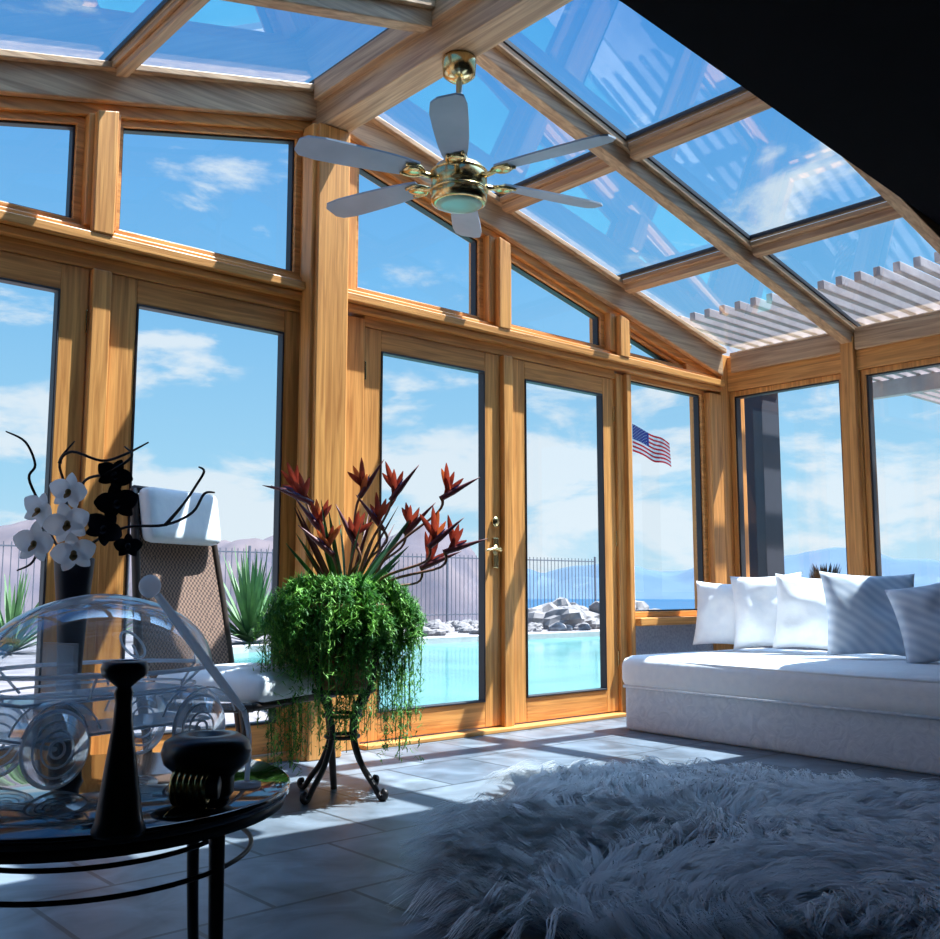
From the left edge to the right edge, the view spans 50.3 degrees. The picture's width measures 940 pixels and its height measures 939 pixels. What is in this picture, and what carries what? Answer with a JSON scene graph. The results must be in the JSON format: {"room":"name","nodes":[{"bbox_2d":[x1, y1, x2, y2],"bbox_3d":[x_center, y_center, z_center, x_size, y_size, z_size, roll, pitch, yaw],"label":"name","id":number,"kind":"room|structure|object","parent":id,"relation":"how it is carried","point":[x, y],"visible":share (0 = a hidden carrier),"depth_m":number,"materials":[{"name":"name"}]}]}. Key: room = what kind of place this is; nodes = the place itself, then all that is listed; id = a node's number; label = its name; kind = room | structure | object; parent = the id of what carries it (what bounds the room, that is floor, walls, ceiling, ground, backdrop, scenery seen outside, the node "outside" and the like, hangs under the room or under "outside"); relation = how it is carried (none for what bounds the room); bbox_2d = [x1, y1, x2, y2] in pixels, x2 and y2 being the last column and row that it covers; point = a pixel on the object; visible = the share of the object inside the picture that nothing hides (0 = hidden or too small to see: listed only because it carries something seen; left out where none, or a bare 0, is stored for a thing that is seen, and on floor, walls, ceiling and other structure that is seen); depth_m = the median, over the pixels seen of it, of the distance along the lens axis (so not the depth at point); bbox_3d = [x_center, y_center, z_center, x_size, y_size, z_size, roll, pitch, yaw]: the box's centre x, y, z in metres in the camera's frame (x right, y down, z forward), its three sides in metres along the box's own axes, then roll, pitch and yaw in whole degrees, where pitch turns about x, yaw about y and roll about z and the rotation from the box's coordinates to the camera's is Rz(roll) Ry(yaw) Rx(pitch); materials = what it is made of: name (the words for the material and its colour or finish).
{"room":"sunroom","nodes":[
{"label":"sunroom","id":0,"kind":"room"},
{"bbox_2d":[0,49,749,762],"bbox_3d":[-0.649,-0.271,5.096,6.970,3.312,0.290,6,-9,-41],"label":"wall","id":1,"kind":"structure","parent":0,"point":[31,82],"depth_m":5.20,"materials":[{"name":"brown wood"}]},
{"bbox_2d":[0,110,84,224],"bbox_3d":[-2.009,-1.301,4.000,0.892,0.497,0.080,6,-9,-41],"label":"window","id":2,"kind":"structure","parent":1,"relation":"in","point":[75,125],"depth_m":4.23,"materials":[{"name":"brown wood"}]},
{"bbox_2d":[0,251,89,764],"bbox_3d":[-2.006,0.154,3.801,1.015,2.100,0.060,6,-9,-41],"label":"door","id":3,"kind":"structure","parent":1,"relation":"in","point":[69,284],"depth_m":4.11,"materials":[{"name":"brown wood"}]},
{"bbox_2d":[104,0,173,60],"bbox_3d":[-1.696,-1.712,3.687,1.064,0.285,1.039,6,-9,-41],"label":"window","id":4,"kind":"structure","parent":1,"relation":"in","point":[164,4],"depth_m":4.07,"materials":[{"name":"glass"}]},
{"bbox_2d":[91,274,299,755],"bbox_3d":[-1.196,0.239,4.513,0.970,2.100,0.060,6,-9,-41],"label":"door","id":5,"kind":"structure","parent":1,"relation":"in","point":[128,295],"depth_m":4.41,"materials":[{"name":"brown wood"}]},
{"bbox_2d":[115,119,302,276],"bbox_3d":[-1.222,-1.351,4.707,0.946,0.764,0.080,6,-9,-41],"label":"window","id":6,"kind":"structure","parent":1,"relation":"in","point":[135,127],"depth_m":4.80,"materials":[{"name":"brown wood"}]},
{"bbox_2d":[292,123,349,761],"bbox_3d":[-0.710,-0.177,4.842,0.220,3.065,0.120,6,-9,-41],"label":"post","id":7,"kind":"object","parent":1,"relation":"attached to","point":[321,444],"depth_m":4.83,"materials":[{"name":"brown wood"}]},
{"bbox_2d":[309,28,389,83],"bbox_3d":[-0.891,-1.894,4.426,0.974,0.262,1.039,6,-9,-41],"label":"window","id":8,"kind":"structure","parent":1,"relation":"in","point":[313,80],"depth_m":4.77,"materials":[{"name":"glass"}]},
{"bbox_2d":[355,168,482,320],"bbox_3d":[-0.290,-1.242,5.525,0.915,0.742,0.080,6,-9,-41],"label":"window","id":9,"kind":"structure","parent":1,"relation":"in","point":[380,179],"depth_m":5.62,"materials":[{"name":"brown wood"}]},
{"bbox_2d":[359,327,501,741],"bbox_3d":[-0.184,0.342,5.367,0.964,2.100,0.113,6,-9,-41],"label":"door","id":10,"kind":"structure","parent":1,"relation":"in","point":[485,711],"depth_m":5.53,"materials":[{"name":"brown wood"}]},
{"bbox_2d":[112,0,939,355],"bbox_3d":[-0.064,-1.526,4.443,7.090,0.980,2.180,6,-9,-41],"label":"roof frame","id":11,"kind":"object","parent":1,"relation":"on","point":[405,59],"visible":0.76,"depth_m":4.79,"materials":[{"name":"brown wood"}]},
{"bbox_2d":[294,50,615,237],"bbox_3d":[-0.047,-1.452,4.301,1.402,0.668,1.396,6,-9,-41],"label":"ceiling fan","id":12,"kind":"object","parent":11,"relation":"hanging from","point":[459,187],"visible":1,"depth_m":4.16,"materials":[{"name":"gold metal"}]},
{"bbox_2d":[494,151,596,196],"bbox_3d":[-0.003,-1.793,5.204,1.104,0.284,1.039,6,-9,-41],"label":"window","id":13,"kind":"structure","parent":11,"relation":"in","point":[587,156],"depth_m":5.45,"materials":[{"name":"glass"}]},
{"bbox_2d":[503,39,748,142],"bbox_3d":[0.689,-1.886,4.427,1.104,0.284,0.919,6,-9,-41],"label":"window","id":14,"kind":"structure","parent":11,"relation":"attached to","point":[736,92],"depth_m":4.79,"materials":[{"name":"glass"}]},
{"bbox_2d":[617,246,719,278],"bbox_3d":[0.839,-1.436,5.912,1.034,0.267,1.039,6,-9,-41],"label":"window","id":15,"kind":"structure","parent":11,"relation":"in","point":[713,249],"depth_m":6.19,"materials":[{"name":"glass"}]},
{"bbox_2d":[647,156,885,241],"bbox_3d":[1.532,-1.529,5.135,1.034,0.267,0.919,6,-9,-41],"label":"window","id":16,"kind":"structure","parent":11,"relation":"attached to","point":[879,199],"depth_m":5.45,"materials":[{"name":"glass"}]},
{"bbox_2d":[768,254,860,326],"bbox_3d":[2.434,-1.147,5.894,1.264,0.323,0.919,6,-9,-41],"label":"window","id":17,"kind":"structure","parent":11,"relation":"in","point":[772,256],"depth_m":6.19,"materials":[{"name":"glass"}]},
{"bbox_2d":[511,255,604,349],"bbox_3d":[0.513,-1.023,6.214,0.881,0.472,0.080,6,-9,-41],"label":"window","id":18,"kind":"structure","parent":1,"relation":"in","point":[597,317],"depth_m":6.25,"materials":[{"name":"brown wood"}]},
{"bbox_2d":[512,359,618,722],"bbox_3d":[0.568,0.425,6.063,0.929,2.100,0.060,6,-9,-41],"label":"door","id":19,"kind":"structure","parent":1,"relation":"in","point":[534,707],"depth_m":6.08,"materials":[{"name":"brown wood"}]},
{"bbox_2d":[630,332,682,368],"bbox_3d":[1.260,-0.810,6.854,0.697,0.178,0.080,6,-9,-41],"label":"window","id":20,"kind":"structure","parent":1,"relation":"in","point":[659,357],"depth_m":6.79,"materials":[{"name":"brown wood"}]},
{"bbox_2d":[621,374,708,616],"bbox_3d":[1.317,0.194,6.785,0.870,1.584,0.080,6,-9,-41],"label":"window","id":21,"kind":"structure","parent":1,"relation":"in","point":[702,560],"depth_m":7.02,"materials":[{"name":"brown wood"}]},
{"bbox_2d":[0,717,939,938],"bbox_3d":[0.994,1.027,1.596,8.950,0.100,7.440,6,-9,-41],"label":"floor","id":22,"kind":"structure","parent":0,"point":[326,867],"depth_m":2.93,"materials":[{"name":"tile"}]},
{"bbox_2d":[0,752,289,938],"bbox_3d":[-0.630,0.759,1.661,0.640,0.451,0.720,0,-7,0],"label":"coffee table","id":23,"kind":"object","parent":22,"relation":"on","point":[37,826],"visible":0.77,"depth_m":1.52,"materials":[{"name":"black paint"}]},
{"bbox_2d":[6,431,214,763],"bbox_3d":[-0.720,0.239,1.939,0.422,0.645,0.128,0,-7,0],"label":"orchid arrangement","id":24,"kind":"object","parent":23,"relation":"on","point":[73,562],"visible":0.97,"depth_m":1.94,"materials":[{"name":"plant"}]},
{"bbox_2d":[0,594,234,789],"bbox_3d":[-0.678,0.391,1.843,0.338,0.321,0.469,-4,-8,33],"label":"model car","id":25,"kind":"object","parent":23,"relation":"on","point":[29,737],"visible":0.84,"depth_m":1.79,"materials":[{"name":"clear glass"}]},
{"bbox_2d":[90,660,148,839],"bbox_3d":[-0.477,0.379,1.370,0.072,0.232,0.072,6,-9,-41],"label":"candlestick","id":26,"kind":"object","parent":23,"relation":"on","point":[118,816],"visible":1,"depth_m":1.35,"materials":[{"name":"black ceramic"}]},
{"bbox_2d":[139,575,260,788],"bbox_3d":[-0.463,0.358,1.710,0.219,0.355,0.048,0,-7,0],"label":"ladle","id":27,"kind":"object","parent":23,"relation":"on","point":[149,585],"visible":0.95,"depth_m":1.71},
{"bbox_2d":[160,730,251,805],"bbox_3d":[-0.420,0.472,1.586,0.142,0.100,0.157,0,-7,0],"label":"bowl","id":28,"kind":"object","parent":23,"relation":"on","point":[203,765],"visible":1,"depth_m":1.54,"materials":[{"name":"black metal"}]},
{"bbox_2d":[130,485,336,789],"bbox_3d":[-0.932,0.657,3.893,0.665,1.186,0.580,-3,-8,24],"label":"lounge chair","id":29,"kind":"object","parent":22,"relation":"on","point":[184,554],"visible":0.66,"depth_m":3.92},
{"bbox_2d":[243,458,487,804],"bbox_3d":[-0.391,0.599,3.903,0.918,1.305,0.693,0,-7,0],"label":"potted plant","id":30,"kind":"object","parent":22,"relation":"on","point":[343,623],"visible":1,"depth_m":3.80,"materials":[{"name":"green plant"}]},
{"bbox_2d":[394,749,939,938],"bbox_3d":[0.755,1.088,3.035,2.438,0.111,2.378,6,-9,-41],"label":"shaggy rug","id":31,"kind":"object","parent":22,"relation":"on","point":[626,849],"visible":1,"depth_m":2.67,"materials":[{"name":"white fur"}]},
{"bbox_2d":[622,648,939,775],"bbox_3d":[2.208,1.165,4.937,1.320,0.422,2.780,5,-9,-38],"label":"daybed","id":32,"kind":"object","parent":22,"relation":"on","point":[879,710],"visible":0.99,"depth_m":4.81,"materials":[{"name":"fabric"}]},
{"bbox_2d":[693,581,755,647],"bbox_3d":[1.543,0.871,6.045,0.388,0.434,0.248,-4,-8,29],"label":"throw pillow","id":33,"kind":"object","parent":32,"relation":"on","point":[715,622],"visible":0.62,"depth_m":6.01,"materials":[{"name":"white fabric"}]},
{"bbox_2d":[730,571,806,650],"bbox_3d":[1.743,0.828,5.852,0.448,0.506,0.289,-3,-7,24],"label":"throw pillow","id":34,"kind":"object","parent":32,"relation":"on","point":[755,598],"visible":0.6,"depth_m":5.81,"materials":[{"name":"white fabric"}]},
{"bbox_2d":[773,573,827,648],"bbox_3d":[1.917,0.801,5.591,0.447,0.483,0.267,-2,-7,20],"label":"throw pillow","id":35,"kind":"object","parent":32,"relation":"on","point":[802,619],"visible":0.62,"depth_m":5.55,"materials":[{"name":"white fabric"}]},
{"bbox_2d":[819,571,914,655],"bbox_3d":[2.110,0.763,5.261,0.515,0.508,0.306,0,-7,3],"label":"throw pillow","id":36,"kind":"object","parent":32,"relation":"on","point":[862,619],"visible":0.81,"depth_m":5.19,"materials":[{"name":"fabric"}]},
{"bbox_2d":[885,583,939,663],"bbox_3d":[2.337,0.742,4.925,0.542,0.538,0.313,-2,-7,19],"label":"throw pillow","id":37,"kind":"object","parent":32,"relation":"on","point":[916,609],"visible":0.99,"depth_m":4.91,"materials":[{"name":"fabric"}]},
{"bbox_2d":[619,0,939,224],"bbox_3d":[1.674,-2.043,1.151,8.900,0.754,5.130,6,-9,-41],"label":"ceiling","id":38,"kind":"structure","parent":0,"point":[861,77],"depth_m":3.85,"materials":[{"name":"black"}]},
{"bbox_2d":[727,313,939,650],"bbox_3d":[2.572,0.322,6.442,0.220,2.455,1.970,6,-9,-41],"label":"wooden beam","id":39,"kind":"structure","parent":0,"point":[916,339],"depth_m":6.47,"materials":[{"name":"wood"}]},
{"bbox_2d":[730,374,849,576],"bbox_3d":[2.205,0.171,6.863,0.080,1.541,0.881,6,-9,-41],"label":"window","id":40,"kind":"structure","parent":39,"relation":"in","point":[735,397],"depth_m":7.11,"materials":[{"name":"brown wood"}]},
{"bbox_2d":[860,357,939,575],"bbox_3d":[2.874,0.081,6.112,0.080,1.541,0.911,6,-9,-41],"label":"window","id":41,"kind":"structure","parent":39,"relation":"in","point":[867,375],"depth_m":6.41,"materials":[{"name":"brown wood"}]},
{"label":"outside","id":42,"kind":"structure","parent":0,"visible":0},
{"bbox_2d":[0,519,477,633],"bbox_3d":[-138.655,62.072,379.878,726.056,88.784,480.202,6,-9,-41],"label":"hill","id":43,"kind":"structure","parent":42,"point":[416,543],"depth_m":336.90,"materials":[{"name":"purple stone"}]},
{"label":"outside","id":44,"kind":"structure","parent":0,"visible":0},
{"bbox_2d":[528,599,694,608],"bbox_3d":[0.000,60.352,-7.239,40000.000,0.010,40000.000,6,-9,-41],"label":"lake","id":45,"kind":"structure","parent":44,"point":[652,603],"depth_m":4694.10,"materials":[{"name":"liquid"}]},
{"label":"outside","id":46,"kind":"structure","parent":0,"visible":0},
{"bbox_2d":[528,547,939,598],"bbox_3d":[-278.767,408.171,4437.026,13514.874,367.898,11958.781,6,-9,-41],"label":"mountain range","id":47,"kind":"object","parent":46,"point":[649,584],"visible":0.12,"depth_m":6841.55,"materials":[{"name":"blue stone"}]},
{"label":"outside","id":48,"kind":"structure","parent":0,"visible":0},
{"bbox_2d":[0,622,599,745],"bbox_3d":[17.569,37.232,51.532,500.000,59.900,260.000,6,-9,-41],"label":"ground","id":49,"kind":"structure","parent":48,"point":[27,655],"depth_m":9.53,"materials":[{"name":"beige concrete"}]},
{"bbox_2d":[0,568,38,652],"bbox_3d":[-6.382,1.914,13.819,2.139,1.211,2.228,6,-9,-41],"label":"yucca plant","id":50,"kind":"object","parent":49,"relation":"on","point":[13,641],"visible":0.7,"depth_m":13.72,"materials":[{"name":"green plant"}]},
{"bbox_2d":[126,585,132,636],"bbox_3d":[-6.019,2.335,16.706,2.019,1.062,2.136,6,-9,-41],"label":"yucca plant","id":51,"kind":"object","parent":49,"relation":"on","point":[129,585],"visible":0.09,"depth_m":16.71,"materials":[{"name":"green plant"}]},
{"bbox_2d":[223,546,271,641],"bbox_3d":[-3.751,2.031,16.488,2.858,1.614,2.674,6,-9,-41],"label":"yucca plant","id":52,"kind":"object","parent":49,"relation":"on","point":[250,596],"visible":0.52,"depth_m":16.19,"materials":[{"name":"green plant"}]},
{"bbox_2d":[0,541,596,633],"bbox_3d":[-6.863,2.332,19.693,28.044,1.820,0.044,6,-9,-41],"label":"iron fence","id":53,"kind":"object","parent":49,"relation":"on","point":[249,552],"visible":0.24,"depth_m":25.23,"materials":[{"name":"black metal"}]},
{"bbox_2d":[232,630,600,711],"bbox_3d":[3.346,2.973,15.468,18.766,0.540,8.700,6,-9,-41],"label":"swimming pool","id":54,"kind":"object","parent":49,"relation":"on","point":[557,661],"visible":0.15,"depth_m":12.62,"materials":[{"name":"liquid"}]},
{"bbox_2d":[404,597,659,637],"bbox_3d":[2.939,3.651,24.584,16.871,1.040,4.363,6,-9,-41],"label":"boulders","id":55,"kind":"object","parent":49,"relation":"on","point":[560,614],"visible":0.29,"depth_m":22.21,"materials":[{"name":"grey stone"}]},
{"bbox_2d":[630,344,670,568],"bbox_3d":[3.989,0.324,22.309,0.821,6.430,0.789,6,-9,-41],"label":"flag","id":56,"kind":"object","parent":49,"relation":"on","point":[656,449],"visible":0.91,"depth_m":22.44,"materials":[{"name":"multicoloured fabric"}]},
{"bbox_2d":[678,252,939,576],"bbox_3d":[6.195,0.258,7.775,6.450,3.100,6.800,6,-9,-41],"label":"pergola","id":57,"kind":"object","parent":49,"relation":"on","point":[906,291],"visible":0.55,"depth_m":8.53,"materials":[{"name":"white wood"}]},
{"bbox_2d":[809,563,841,578],"bbox_3d":[2.953,1.318,8.265,0.563,1.111,0.564,6,-9,-41],"label":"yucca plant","id":58,"kind":"object","parent":49,"relation":"on","point":[815,574],"visible":0.05,"depth_m":8.25,"materials":[{"name":"plant"}]}
]}

